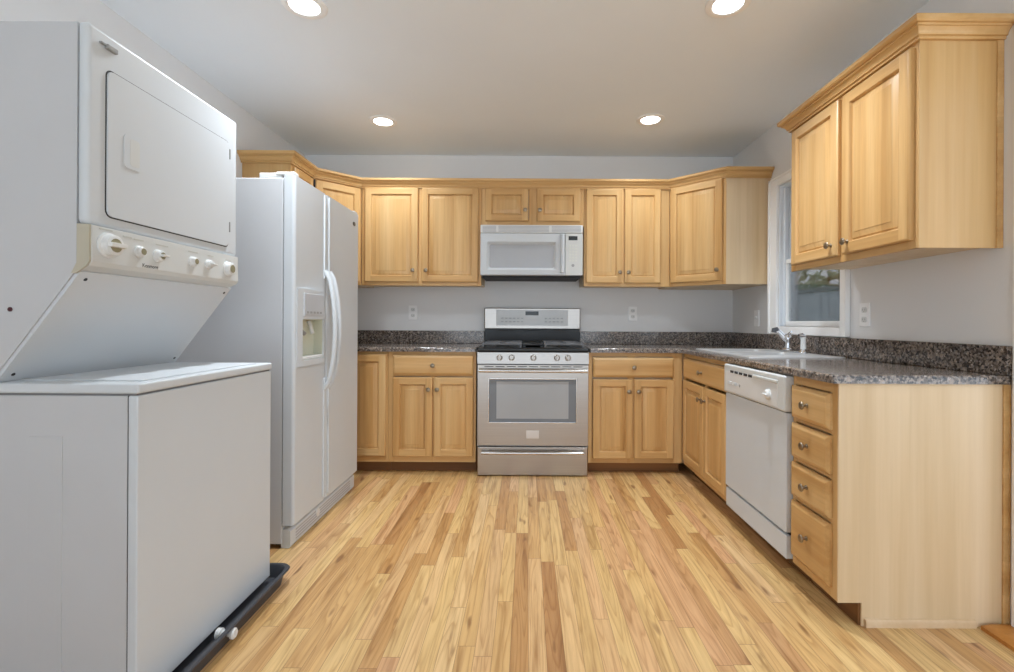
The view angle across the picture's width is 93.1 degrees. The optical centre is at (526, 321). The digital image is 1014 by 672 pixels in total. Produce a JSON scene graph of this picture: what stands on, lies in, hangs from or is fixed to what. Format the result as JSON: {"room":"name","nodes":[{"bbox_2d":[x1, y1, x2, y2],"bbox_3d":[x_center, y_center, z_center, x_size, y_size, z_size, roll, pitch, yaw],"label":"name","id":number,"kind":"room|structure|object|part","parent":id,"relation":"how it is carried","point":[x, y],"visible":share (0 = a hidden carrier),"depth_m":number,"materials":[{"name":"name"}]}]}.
{"room":"kitchen","nodes":[
{"label":"kitchen","id":0,"kind":"room"},
{"bbox_2d":[0,0,304,177],"bbox_3d":[-1.869,-0.162,0.360,0.100,2.405,7.120,0,0,0],"label":"wall","id":1,"kind":"structure","parent":0,"point":[251,133],"depth_m":2.30,"materials":[{"name":"paint"}]},
{"bbox_2d":[242,163,312,185],"bbox_3d":[-1.649,-0.894,3.206,0.329,0.320,0.304,0,0,0],"label":"upper cabinet","id":2,"kind":"object","parent":1,"relation":"attached to","point":[249,170],"visible":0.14,"depth_m":3.05,"materials":[{"name":"brown wood"}]},
{"bbox_3d":[-1.660,-0.894,3.057,0.307,0.320,0.006,0,0,0],"label":"panel","id":3,"kind":"part","parent":2,"relation":"part of","materials":[{"name":"brown wood"}]},
{"bbox_3d":[-1.495,-0.878,3.210,0.020,0.240,0.260,0,0,0],"label":"door","id":4,"kind":"part","parent":2,"relation":"part of","materials":[{"name":"brown wood"}]},
{"bbox_2d":[100,0,928,156],"bbox_3d":[-0.054,-1.395,0.410,3.718,0.080,7.220,0,0,0],"label":"ceiling","id":5,"kind":"structure","parent":0,"point":[455,77],"depth_m":2.54,"materials":[{"name":"paint"}]},
{"bbox_2d":[281,0,327,19],"bbox_3d":[-0.955,-1.355,2.060,0.183,0.009,0.183,0,0,0],"label":"recessed light","id":6,"kind":"object","parent":5,"relation":"in","point":[307,9],"visible":1,"depth_m":2.07,"materials":[{"name":"white paint"}]},
{"bbox_2d":[289,0,319,14],"bbox_3d":[-0.955,-1.356,2.060,0.123,0.008,0.123,0,0,0],"label":"diffuser","id":7,"kind":"object","parent":6,"relation":"attached to","point":[296,7],"depth_m":2.06,"materials":[{"name":"white plastic"}]},
{"bbox_2d":[369,115,396,126],"bbox_3d":[-0.975,-1.355,3.250,0.183,0.009,0.183,0,0,0],"label":"recessed light","id":8,"kind":"object","parent":5,"relation":"in","point":[378,120],"visible":1,"depth_m":3.24,"materials":[{"name":"white paint"}]},
{"bbox_2d":[374,118,391,124],"bbox_3d":[-0.975,-1.356,3.250,0.123,0.008,0.123,0,0,0],"label":"diffuser","id":9,"kind":"object","parent":8,"relation":"attached to","point":[377,121],"depth_m":3.24,"materials":[{"name":"white"}]},
{"bbox_2d":[636,113,664,125],"bbox_3d":[0.822,-1.346,3.200,0.183,0.009,0.183,0,0,0],"label":"recessed light","id":10,"kind":"object","parent":5,"relation":"in","point":[647,119],"visible":1,"depth_m":3.19,"materials":[{"name":"white paint"}]},
{"bbox_2d":[641,116,659,123],"bbox_3d":[0.822,-1.347,3.200,0.123,0.008,0.123,0,0,0],"label":"diffuser","id":11,"kind":"object","parent":10,"relation":"attached to","point":[644,119],"depth_m":3.19,"materials":[{"name":"white plastic"}]},
{"bbox_2d":[705,0,751,17],"bbox_3d":[0.852,-1.346,2.035,0.183,0.009,0.183,0,0,0],"label":"recessed light","id":12,"kind":"object","parent":5,"relation":"in","point":[713,8],"visible":1,"depth_m":2.05,"materials":[{"name":"white paint"}]},
{"bbox_2d":[713,0,743,13],"bbox_3d":[0.852,-1.346,2.035,0.123,0.008,0.123,0,0,0],"label":"diffuser","id":13,"kind":"object","parent":12,"relation":"attached to","point":[719,6],"depth_m":2.05,"materials":[{"name":"white plastic"}]},
{"bbox_2d":[305,155,732,341],"bbox_3d":[-0.060,-0.153,3.970,3.718,2.405,0.100,0,0,0],"label":"wall","id":14,"kind":"structure","parent":0,"point":[379,308],"depth_m":3.92,"materials":[{"name":"paint"}]},
{"bbox_2d":[313,178,373,287],"bbox_3d":[-1.531,-0.665,3.638,0.569,0.775,0.561,0,0,0],"label":"upper cabinet","id":15,"kind":"object","parent":14,"relation":"attached to","point":[350,197],"visible":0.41,"depth_m":3.54,"materials":[{"name":"brown wood"}]},
{"bbox_3d":[-1.368,-0.650,3.481,0.328,0.694,0.020,0,0,-44],"label":"door","id":16,"kind":"part","parent":15,"relation":"part of","materials":[{"name":"brown wood"}]},
{"bbox_2d":[409,305,416,319],"bbox_3d":[-0.931,-0.077,3.915,0.072,0.116,0.009,0,0,0],"label":"wall outlet","id":17,"kind":"object","parent":14,"relation":"attached to","point":[412,308],"visible":1,"depth_m":3.91,"materials":[{"name":"white plastic"}]},
{"bbox_2d":[358,330,483,342],"bbox_3d":[-1.084,0.120,3.909,1.472,0.103,0.020,0,0,0],"label":"backsplash","id":18,"kind":"structure","parent":14,"relation":"attached to","point":[364,336],"depth_m":3.90,"materials":[{"name":"stone"}]},
{"bbox_2d":[362,188,484,286],"bbox_3d":[-0.793,-0.662,3.742,0.901,0.775,0.352,0,0,0],"label":"upper cabinet","id":19,"kind":"object","parent":14,"relation":"attached to","point":[412,237],"visible":0.89,"depth_m":3.60,"materials":[{"name":"brown wood"}]},
{"bbox_3d":[-1.018,-0.654,3.604,0.399,0.706,0.020,0,0,0],"label":"door","id":20,"kind":"part","parent":19,"relation":"part of","materials":[{"name":"brown wood"}]},
{"bbox_3d":[-0.577,-0.652,3.604,0.425,0.706,0.020,0,0,0],"label":"door","id":21,"kind":"part","parent":19,"relation":"part of","materials":[{"name":"brown wood"}]},
{"bbox_2d":[237,150,774,189],"bbox_3d":[-0.066,-1.034,3.308,3.496,0.064,0.613,0,0,0],"label":"crown molding","id":22,"kind":"structure","parent":19,"relation":"attached to","point":[293,157],"depth_m":3.56,"materials":[{"name":"brown wood"}]},
{"bbox_2d":[482,188,583,227],"bbox_3d":[0.045,-0.881,3.742,0.768,0.327,0.352,0,0,0],"label":"upper cabinet","id":23,"kind":"object","parent":14,"relation":"attached to","point":[500,206],"visible":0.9,"depth_m":3.60,"materials":[{"name":"brown wood"}]},
{"bbox_3d":[-0.152,-0.880,3.604,0.323,0.246,0.020,0,0,0],"label":"door","id":24,"kind":"part","parent":23,"relation":"part of","materials":[{"name":"brown wood"}]},
{"bbox_2d":[480,225,582,281],"bbox_3d":[0.034,-0.523,3.715,0.754,0.386,0.408,0,0,0],"label":"microwave oven","id":25,"kind":"object","parent":23,"relation":"attached to","point":[543,253],"visible":1,"depth_m":3.54,"materials":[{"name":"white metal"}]},
{"bbox_3d":[-0.032,-0.499,3.550,0.623,0.310,0.035,0,0,0],"label":"door","id":26,"kind":"part","parent":25,"relation":"part of","materials":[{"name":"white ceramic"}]},
{"bbox_3d":[0.259,-0.503,3.523,0.034,0.280,0.026,0,0,0],"label":"handle","id":27,"kind":"part","parent":25,"relation":"part of","materials":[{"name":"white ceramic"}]},
{"bbox_3d":[0.346,-0.497,3.551,0.129,0.310,0.031,0,0,0],"label":"control panel","id":28,"kind":"part","parent":25,"relation":"part of","materials":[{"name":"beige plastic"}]},
{"bbox_3d":[0.237,-0.878,3.604,0.326,0.246,0.020,0,0,0],"label":"door","id":29,"kind":"part","parent":23,"relation":"part of","materials":[{"name":"brown wood"}]},
{"bbox_2d":[579,189,668,287],"bbox_3d":[0.750,-0.654,3.742,0.642,0.775,0.352,0,0,0],"label":"upper cabinet","id":30,"kind":"object","parent":14,"relation":"attached to","point":[625,233],"visible":0.94,"depth_m":3.60,"materials":[{"name":"brown wood"}]},
{"bbox_3d":[0.581,-0.646,3.604,0.276,0.706,0.020,0,0,0],"label":"door","id":31,"kind":"part","parent":30,"relation":"part of","materials":[{"name":"brown wood"}]},
{"bbox_3d":[0.868,-0.644,3.604,0.271,0.706,0.020,0,0,0],"label":"door","id":32,"kind":"part","parent":30,"relation":"part of","materials":[{"name":"brown wood"}]},
{"bbox_2d":[628,307,636,320],"bbox_3d":[0.862,-0.068,3.915,0.072,0.116,0.009,0,0,0],"label":"wall outlet","id":33,"kind":"object","parent":14,"relation":"attached to","point":[632,311],"visible":1,"depth_m":3.91,"materials":[{"name":"white plastic"}]},
{"bbox_2d":[658,178,770,289],"bbox_3d":[1.377,-0.650,3.614,0.606,0.775,0.611,0,0,0],"label":"upper cabinet","id":34,"kind":"object","parent":14,"relation":"attached to","point":[718,228],"visible":0.92,"depth_m":3.34,"materials":[{"name":"brown wood"}]},
{"bbox_3d":[1.215,-0.643,3.460,0.388,0.706,0.020,0,0,45],"label":"door","id":35,"kind":"part","parent":34,"relation":"part of","materials":[{"name":"brown wood"}]},
{"bbox_3d":[1.231,-0.651,3.472,0.424,0.775,0.019,0,0,45],"label":"frame","id":36,"kind":"part","parent":34,"relation":"part of","materials":[{"name":"brown wood"}]},
{"bbox_3d":[1.529,-0.649,3.318,0.303,0.775,0.006,0,0,0],"label":"panel","id":37,"kind":"part","parent":34,"relation":"part of","materials":[{"name":"brown wood"}]},
{"bbox_2d":[200,463,1013,671],"bbox_3d":[1.134,1.081,0.410,6.120,0.050,7.220,0,0,0],"label":"floor","id":38,"kind":"structure","parent":0,"point":[409,570],"depth_m":1.85,"materials":[{"name":"brown wood"}]},
{"bbox_2d":[172,563,289,671],"bbox_3d":[-1.377,1.012,1.579,0.866,0.062,0.767,0,0,0],"label":"pan","id":39,"kind":"object","parent":38,"relation":"on","point":[201,656],"visible":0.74,"depth_m":1.62,"materials":[{"name":"black plastic"}]},
{"bbox_2d":[0,21,271,671],"bbox_3d":[-1.395,0.120,1.581,0.762,1.821,0.658,0,0,0],"label":"dryer","id":40,"kind":"object","parent":39,"relation":"on","point":[135,479],"visible":1,"depth_m":1.29,"materials":[{"name":"white metal"}]},
{"bbox_3d":[-1.124,-0.208,1.306,0.038,0.069,0.069,0,0,0],"label":"knob","id":41,"kind":"part","parent":40,"relation":"part of","materials":[{"name":"white plastic"}]},
{"bbox_3d":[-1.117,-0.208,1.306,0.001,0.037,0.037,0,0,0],"label":"knob","id":42,"kind":"part","parent":40,"relation":"part of","materials":[{"name":"white plastic"}]},
{"bbox_3d":[-1.142,-0.488,1.391,0.002,0.097,0.062,0,0,0],"label":"door pull","id":43,"kind":"part","parent":40,"relation":"part of","materials":[{"name":"white plastic"}]},
{"bbox_2d":[0,362,271,671],"bbox_3d":[-1.397,0.577,1.581,0.762,0.842,0.658,0,0,0],"label":"washer","id":44,"kind":"object","parent":40,"relation":"in","point":[135,496],"depth_m":1.26,"materials":[{"name":"white metal"}]},
{"bbox_3d":[-1.133,-0.206,1.408,0.020,0.034,0.034,0,0,0],"label":"knob","id":45,"kind":"part","parent":40,"relation":"part of","materials":[{"name":"white plastic"}]},
{"bbox_3d":[-1.171,-0.196,1.576,0.065,0.123,0.636,0,0,0],"label":"control panel","id":46,"kind":"part","parent":40,"relation":"part of","materials":[{"name":"beige plastic"}]},
{"bbox_3d":[-1.126,-0.204,1.480,0.034,0.039,0.039,0,0,0],"label":"knob","id":47,"kind":"part","parent":40,"relation":"part of","materials":[{"name":"white plastic"}]},
{"bbox_2d":[99,228,229,260],"bbox_3d":[-1.140,-0.210,1.560,0.001,0.084,0.570,0,0,0],"label":"control panel","id":48,"kind":"object","parent":40,"relation":"attached to","point":[135,240],"depth_m":1.46,"materials":[{"name":"white plastic"}]},
{"bbox_3d":[-1.146,-0.489,1.575,0.006,0.399,0.533,0,0,0],"label":"dryer door","id":49,"kind":"part","parent":40,"relation":"part of","materials":[{"name":"white metal"}]},
{"bbox_3d":[-1.133,-0.206,1.634,0.020,0.033,0.033,0,0,0],"label":"knob","id":50,"kind":"part","parent":40,"relation":"part of","materials":[{"name":"white plastic"}]},
{"bbox_3d":[-1.032,0.601,1.581,0.026,0.815,0.654,0,0,0],"label":"panel","id":51,"kind":"part","parent":40,"relation":"part of","materials":[{"name":"white metal"}]},
{"bbox_3d":[-1.127,-0.206,1.715,0.032,0.033,0.033,0,0,0],"label":"knob","id":52,"kind":"part","parent":40,"relation":"part of","materials":[{"name":"white plastic"}]},
{"bbox_3d":[-1.131,-0.202,1.826,0.024,0.055,0.055,0,0,0],"label":"knob","id":53,"kind":"part","parent":40,"relation":"part of","materials":[{"name":"white plastic"}]},
{"bbox_3d":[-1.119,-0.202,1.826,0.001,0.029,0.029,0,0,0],"label":"knob","id":54,"kind":"part","parent":40,"relation":"part of","materials":[{"name":"white plastic"}]},
{"bbox_2d":[176,172,357,547],"bbox_3d":[-1.400,0.174,2.623,0.802,1.738,0.835,0,0,0],"label":"refrigerator","id":55,"kind":"object","parent":38,"relation":"on","point":[292,306],"visible":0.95,"depth_m":2.23,"materials":[{"name":"white metal"}]},
{"bbox_3d":[-1.094,0.130,2.377,0.050,1.612,0.344,0,0,0],"label":"freezer door","id":56,"kind":"part","parent":55,"relation":"part of","materials":[{"name":"white metal"}]},
{"bbox_3d":[-1.062,0.026,2.371,0.016,0.369,0.294,0,0,0],"label":"dispenser frame","id":57,"kind":"part","parent":55,"relation":"part of","materials":[{"name":"white plastic"}]},
{"bbox_3d":[-1.036,0.127,2.526,0.074,1.585,0.022,0,0,0],"label":"handle","id":58,"kind":"part","parent":55,"relation":"part of","materials":[{"name":"white plastic"}]},
{"bbox_3d":[-1.036,0.127,2.582,0.074,1.585,0.022,0,0,0],"label":"handle","id":59,"kind":"part","parent":55,"relation":"part of","materials":[{"name":"white plastic"}]},
{"bbox_3d":[-1.094,0.130,2.797,0.050,1.612,0.485,0,0,0],"label":"fridge door","id":60,"kind":"part","parent":55,"relation":"part of","materials":[{"name":"white metal"}]},
{"bbox_2d":[357,351,390,469],"bbox_3d":[-1.379,0.622,3.599,0.846,0.842,0.620,0,0,0],"label":"base cabinet","id":61,"kind":"object","parent":38,"relation":"on","point":[372,367],"visible":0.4,"depth_m":3.29,"materials":[{"name":"brown wood"}]},
{"bbox_2d":[357,330,483,351],"bbox_3d":[-1.084,0.135,3.599,1.472,0.133,0.641,0,0,0],"label":"countertop","id":62,"kind":"structure","parent":61,"relation":"on","point":[368,340],"depth_m":3.90,"materials":[{"name":"grey stone"}]},
{"bbox_2d":[388,351,477,470],"bbox_3d":[-0.654,0.626,3.585,0.601,0.842,0.648,0,0,0],"label":"base cabinet","id":63,"kind":"object","parent":38,"relation":"on","point":[433,396],"visible":0.99,"depth_m":3.29,"materials":[{"name":"brown wood"}]},
{"bbox_3d":[-0.787,0.651,3.300,0.273,0.545,0.020,0,0,0],"label":"door","id":64,"kind":"part","parent":63,"relation":"part of","materials":[{"name":"brown wood"}]},
{"bbox_3d":[-0.645,0.298,3.300,0.554,0.136,0.020,0,0,0],"label":"drawer","id":65,"kind":"part","parent":63,"relation":"part of","materials":[{"name":"brown wood"}]},
{"bbox_3d":[-0.505,0.653,3.300,0.271,0.545,0.020,0,0,0],"label":"door","id":66,"kind":"part","parent":63,"relation":"part of","materials":[{"name":"brown wood"}]},
{"bbox_2d":[477,308,588,475],"bbox_3d":[0.040,0.469,3.554,0.773,1.163,0.708,0,0,0],"label":"gas range","id":67,"kind":"object","parent":38,"relation":"on","point":[532,408],"visible":1,"depth_m":3.26,"materials":[{"name":"stainless steel"},{"name":"black enamel"},{"name":"cast iron"}]},
{"bbox_3d":[-0.104,0.241,3.240,0.042,0.042,0.042,0,0,0],"label":"knob","id":68,"kind":"part","parent":67,"relation":"part of","materials":[{"name":"silver metal"}]},
{"bbox_3d":[0.040,-0.035,3.858,0.575,0.126,0.004,0,0,0],"label":"control glass","id":69,"kind":"part","parent":67,"relation":"part of","materials":[{"name":"silver metal"}]},
{"bbox_3d":[0.037,0.947,3.284,0.751,0.194,0.048,0,0,0],"label":"storage drawer","id":70,"kind":"part","parent":67,"relation":"part of","materials":[{"name":"silver metal"}]},
{"bbox_3d":[0.038,0.882,3.236,0.690,0.022,0.051,0,0,0],"label":"drawer handle","id":71,"kind":"part","parent":67,"relation":"part of","materials":[{"name":"silver metal"}]},
{"bbox_3d":[0.040,0.566,3.275,0.751,0.545,0.034,0,0,0],"label":"oven door","id":72,"kind":"part","parent":67,"relation":"part of","materials":[{"name":"silver metal"}]},
{"bbox_3d":[0.037,0.535,3.267,0.605,0.306,0.023,0,0,0],"label":"window trim","id":73,"kind":"part","parent":67,"relation":"part of","materials":[{"name":"grey glass"}]},
{"bbox_2d":[478,364,587,446],"bbox_3d":[0.039,0.616,3.595,0.755,0.828,0.605,0,0,0],"label":"oven","id":74,"kind":"object","parent":67,"relation":"in","point":[478,364],"depth_m":3.29,"materials":[{"name":"silver metal"}]},
{"bbox_3d":[0.041,0.328,3.231,0.730,0.025,0.062,0,0,0],"label":"oven handle","id":75,"kind":"part","parent":67,"relation":"part of","materials":[{"name":"silver metal"}]},
{"bbox_2d":[477,345,588,351],"bbox_3d":[0.042,0.188,3.564,0.757,0.026,0.617,0,0,0],"label":"cooktop","id":76,"kind":"object","parent":67,"relation":"in","point":[484,348],"depth_m":3.26,"materials":[{"name":"black metal"}]},
{"bbox_3d":[0.041,0.243,3.275,0.757,0.082,0.034,0,0,0],"label":"control panel","id":77,"kind":"part","parent":67,"relation":"part of","materials":[{"name":"silver metal"}]},
{"bbox_3d":[0.044,0.242,3.240,0.042,0.042,0.042,0,0,0],"label":"knob","id":78,"kind":"part","parent":67,"relation":"part of","materials":[{"name":"silver metal"}]},
{"bbox_3d":[0.204,0.243,3.240,0.042,0.042,0.042,0,0,0],"label":"knob","id":79,"kind":"part","parent":67,"relation":"part of","materials":[{"name":"silver metal"}]},
{"bbox_3d":[0.279,0.243,3.240,0.042,0.042,0.042,0,0,0],"label":"knob","id":80,"kind":"part","parent":67,"relation":"part of","materials":[{"name":"silver metal"}]},
{"bbox_2d":[588,352,683,471],"bbox_3d":[1.043,0.634,3.585,1.241,0.842,0.648,0,0,0],"label":"base cabinet","id":81,"kind":"object","parent":38,"relation":"on","point":[635,400],"visible":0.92,"depth_m":3.29,"materials":[{"name":"brown wood"}]},
{"bbox_3d":[0.588,0.667,3.300,0.272,0.545,0.020,0,0,0],"label":"door","id":82,"kind":"part","parent":81,"relation":"part of","materials":[{"name":"brown wood"}]},
{"bbox_3d":[0.732,0.313,3.300,0.557,0.136,0.020,0,0,0],"label":"drawer","id":83,"kind":"part","parent":81,"relation":"part of","materials":[{"name":"brown wood"}]},
{"bbox_3d":[0.872,0.668,3.300,0.273,0.545,0.020,0,0,0],"label":"door","id":84,"kind":"part","parent":81,"relation":"part of","materials":[{"name":"brown wood"}]},
{"bbox_2d":[580,331,1012,384],"bbox_3d":[1.053,0.146,2.787,1.246,0.133,2.264,0,0,0],"label":"countertop","id":85,"kind":"structure","parent":81,"relation":"on","point":[867,361],"depth_m":2.12,"materials":[{"name":"grey stone"}]},
{"bbox_2d":[696,348,845,365],"bbox_3d":[1.371,0.258,2.817,0.495,0.162,0.765,0,0,0],"label":"sink","id":86,"kind":"object","parent":85,"relation":"in","point":[748,353],"visible":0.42,"depth_m":2.83,"materials":[{"name":"ceramic"}]},
{"bbox_3d":[1.344,0.260,3.030,0.360,0.159,0.270,0,0,0],"label":"bowl","id":87,"kind":"part","parent":86,"relation":"part of","materials":[{"name":"ceramic"}]},
{"bbox_3d":[1.344,0.260,2.720,0.360,0.159,0.270,0,0,0],"label":"bowl","id":88,"kind":"part","parent":86,"relation":"part of","materials":[{"name":"ceramic"}]},
{"bbox_2d":[798,333,807,353],"bbox_3d":[1.573,0.121,2.735,0.051,0.115,0.047,0,0,0],"label":"sprayer","id":89,"kind":"object","parent":86,"relation":"on","point":[801,336],"visible":0.98,"depth_m":2.72,"materials":[{"name":"silver metal"}]},
{"bbox_2d":[771,327,798,352],"bbox_3d":[1.546,0.104,2.885,0.117,0.148,0.220,0,0,0],"label":"kitchen faucet","id":90,"kind":"object","parent":85,"relation":"on","point":[787,339],"visible":0.94,"depth_m":2.89,"materials":[{"name":"silver metal"}]},
{"bbox_3d":[1.549,0.083,2.910,0.080,0.086,0.034,0,0,17],"label":"spout","id":91,"kind":"part","parent":90,"relation":"part of","materials":[{"name":"silver metal"}]},
{"bbox_3d":[1.574,0.173,2.885,0.052,0.010,0.220,0,0,0],"label":"deck plate","id":92,"kind":"part","parent":90,"relation":"part of","materials":[{"name":"silver metal"}]},
{"bbox_2d":[683,354,739,516],"bbox_3d":[1.352,0.636,2.934,0.640,0.842,0.747,0,0,0],"label":"base cabinet","id":93,"kind":"object","parent":38,"relation":"on","point":[704,394],"visible":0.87,"depth_m":2.85,"materials":[{"name":"brown wood"}]},
{"bbox_3d":[1.070,0.665,3.089,0.020,0.545,0.370,0,0,0],"label":"door","id":94,"kind":"part","parent":93,"relation":"part of","materials":[{"name":"brown wood"}]},
{"bbox_3d":[1.072,0.311,2.922,0.020,0.136,0.703,0,0,0],"label":"false drawer","id":95,"kind":"part","parent":93,"relation":"part of","materials":[{"name":"brown wood"}]},
{"bbox_3d":[1.090,0.594,2.934,0.019,0.761,0.747,0,0,0],"label":"frame","id":96,"kind":"part","parent":93,"relation":"part of","materials":[{"name":"brown wood"}]},
{"bbox_3d":[1.070,0.665,2.733,0.020,0.545,0.325,0,0,0],"label":"door","id":97,"kind":"part","parent":93,"relation":"part of","materials":[{"name":"brown wood"}]},
{"bbox_2d":[724,363,810,580],"bbox_3d":[1.341,0.639,2.254,0.638,0.836,0.600,0,0,0],"label":"dishwasher","id":98,"kind":"object","parent":38,"relation":"on","point":[759,418],"visible":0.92,"depth_m":2.17,"materials":[{"name":"white metal"}]},
{"bbox_3d":[1.047,0.305,2.265,0.002,0.100,0.522,0,0,0],"label":"panel","id":99,"kind":"part","parent":98,"relation":"part of","materials":[{"name":"white plastic"}]},
{"bbox_3d":[1.079,0.294,2.254,0.064,0.148,0.600,0,0,0],"label":"control panel","id":100,"kind":"part","parent":98,"relation":"part of","materials":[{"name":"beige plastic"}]},
{"bbox_3d":[1.078,0.920,2.254,0.041,0.095,0.592,0,0,0],"label":"kick panel","id":101,"kind":"part","parent":98,"relation":"part of","materials":[{"name":"white metal"}]},
{"bbox_3d":[1.078,0.616,2.254,0.041,0.488,0.596,0,0,0],"label":"door","id":102,"kind":"part","parent":98,"relation":"part of","materials":[{"name":"white metal"}]},
{"bbox_3d":[1.047,0.251,2.112,0.010,0.014,0.217,0,0,0],"label":"latch handle","id":103,"kind":"part","parent":98,"relation":"part of","materials":[{"name":"beige plastic"}]},
{"bbox_3d":[1.035,0.313,2.081,0.023,0.048,0.048,0,0,0],"label":"knob","id":104,"kind":"part","parent":98,"relation":"part of","materials":[{"name":"white plastic"}]},
{"bbox_3d":[1.160,1.012,2.254,0.015,0.088,0.592,0,0,0],"label":"toe panel","id":105,"kind":"part","parent":98,"relation":"part of","materials":[{"name":"white metal"}]},
{"bbox_2d":[791,376,1010,628],"bbox_3d":[1.353,0.636,1.803,0.642,0.842,0.293,0,0,0],"label":"base cabinet","id":106,"kind":"object","parent":38,"relation":"on","point":[901,501],"visible":0.95,"depth_m":1.67,"materials":[{"name":"brown wood"}]},
{"bbox_3d":[1.045,0.822,1.821,0.028,0.031,0.031,0,0,0],"label":"knob","id":107,"kind":"part","parent":106,"relation":"part of","materials":[{"name":"silver metal"}]},
{"bbox_3d":[1.048,0.318,1.821,0.028,0.031,0.031,0,0,0],"label":"knob","id":108,"kind":"part","parent":106,"relation":"part of","materials":[{"name":"silver metal"}]},
{"bbox_3d":[1.047,0.471,1.821,0.028,0.031,0.031,0,0,0],"label":"knob","id":109,"kind":"part","parent":106,"relation":"part of","materials":[{"name":"silver metal"}]},
{"bbox_3d":[1.046,0.628,1.821,0.028,0.031,0.031,0,0,0],"label":"knob","id":110,"kind":"part","parent":106,"relation":"part of","materials":[{"name":"silver metal"}]},
{"bbox_3d":[1.070,0.629,1.819,0.020,0.134,0.242,0,0,0],"label":"drawer","id":111,"kind":"part","parent":106,"relation":"part of","materials":[{"name":"brown wood"}]},
{"bbox_3d":[1.069,0.827,1.819,0.020,0.222,0.242,0,0,0],"label":"drawer","id":112,"kind":"part","parent":106,"relation":"part of","materials":[{"name":"brown wood"}]},
{"bbox_3d":[1.071,0.472,1.819,0.020,0.136,0.242,0,0,0],"label":"drawer","id":113,"kind":"part","parent":106,"relation":"part of","materials":[{"name":"brown wood"}]},
{"bbox_3d":[1.072,0.318,1.819,0.020,0.128,0.242,0,0,0],"label":"drawer","id":114,"kind":"part","parent":106,"relation":"part of","materials":[{"name":"brown wood"}]},
{"bbox_3d":[1.090,0.594,1.811,0.019,0.761,0.276,0,0,0],"label":"frame","id":115,"kind":"part","parent":106,"relation":"part of","materials":[{"name":"brown wood"}]},
{"bbox_3d":[1.362,1.044,1.661,0.382,0.027,0.010,0,0,0],"label":"shoe moulding","id":116,"kind":"part","parent":106,"relation":"part of","materials":[{"name":"beige wood"}]},
{"bbox_2d":[732,0,1013,623],"bbox_3d":[1.739,-0.143,0.360,0.120,2.405,7.120,0,0,0],"label":"wall","id":117,"kind":"structure","parent":0,"point":[964,297],"depth_m":1.95,"materials":[{"name":"paint"}]},
{"bbox_2d":[754,310,758,325],"bbox_3d":[1.670,-0.026,3.500,0.016,0.116,0.072,0,0,0],"label":"light switch","id":118,"kind":"object","parent":117,"relation":"attached to","point":[756,313],"visible":1,"depth_m":3.50,"materials":[{"name":"white plastic"}]},
{"bbox_2d":[767,168,849,336],"bbox_3d":[1.726,-0.443,2.896,0.148,1.043,0.809,0,0,0],"label":"window","id":119,"kind":"structure","parent":117,"relation":"in","point":[813,302],"depth_m":3.08,"materials":[{"name":"white paint"}]},
{"bbox_3d":[1.723,-0.192,2.874,0.026,0.442,0.623,0,0,0],"label":"sash","id":120,"kind":"part","parent":119,"relation":"part of","materials":[{"name":"white paint"}]},
{"bbox_3d":[1.723,-0.195,2.874,0.004,0.388,0.587,0,0,0],"label":"pane","id":121,"kind":"part","parent":119,"relation":"part of","materials":[{"name":"clear glass"}]},
{"bbox_2d":[859,303,869,325],"bbox_3d":[1.674,-0.036,2.380,0.009,0.116,0.072,0,0,0],"label":"wall outlet","id":122,"kind":"object","parent":117,"relation":"attached to","point":[864,316],"visible":1,"depth_m":2.37,"materials":[{"name":"white plastic"}]},
{"bbox_2d":[861,307,866,312],"bbox_3d":[1.672,-0.060,2.380,0.004,0.028,0.034,0,0,0],"label":"socket","id":123,"kind":"object","parent":122,"relation":"attached to","point":[863,309],"depth_m":2.38,"materials":[{"name":"white plastic"}]},
{"bbox_2d":[777,13,1013,271],"bbox_3d":[1.507,-0.660,2.104,0.347,0.796,0.921,0,0,0],"label":"upper cabinet","id":124,"kind":"object","parent":117,"relation":"attached to","point":[899,156],"visible":1,"depth_m":1.73,"materials":[{"name":"brown wood"}]},
{"bbox_3d":[1.375,-0.637,2.300,0.020,0.688,0.370,0,0,0],"label":"door","id":125,"kind":"part","parent":124,"relation":"part of","materials":[{"name":"brown wood"}]},
{"bbox_3d":[1.349,-0.343,2.155,0.028,0.031,0.031,0,0,0],"label":"knob","id":126,"kind":"part","parent":124,"relation":"part of","materials":[{"name":"silver metal"}]},
{"bbox_3d":[1.349,-0.343,2.045,0.028,0.031,0.031,0,0,0],"label":"knob","id":127,"kind":"part","parent":124,"relation":"part of","materials":[{"name":"silver metal"}]},
{"bbox_3d":[1.395,-0.650,2.107,0.019,0.775,0.809,0,0,0],"label":"frame","id":128,"kind":"part","parent":124,"relation":"part of","materials":[{"name":"brown wood"}]},
{"bbox_3d":[1.375,-0.637,1.901,0.020,0.688,0.369,0,0,0],"label":"door","id":129,"kind":"part","parent":124,"relation":"part of","materials":[{"name":"brown wood"}]},
{"bbox_3d":[1.509,-1.026,2.104,0.347,0.064,0.921,0,0,0],"label":"crown moulding","id":130,"kind":"part","parent":124,"relation":"part of","materials":[{"name":"brown wood"}]},
{"bbox_3d":[1.533,-0.649,1.699,0.294,0.775,0.006,0,0,0],"label":"panel","id":131,"kind":"part","parent":124,"relation":"part of","materials":[{"name":"brown wood"}]},
{"bbox_2d":[981,624,1013,650],"bbox_3d":[1.667,1.050,0.951,0.210,0.018,1.402,0,0,0],"label":"trim","id":132,"kind":"structure","parent":117,"relation":"attached to","point":[1003,633],"depth_m":1.61,"materials":[{"name":"brown wood"}]},
{"bbox_2d":[1011,196,1013,626],"bbox_3d":[1.668,0.001,0.910,0.020,2.115,1.471,0,0,0],"label":"trim","id":133,"kind":"structure","parent":117,"relation":"attached to","point":[1012,578],"depth_m":1.64,"materials":[{"name":"white paint"}]}
]}

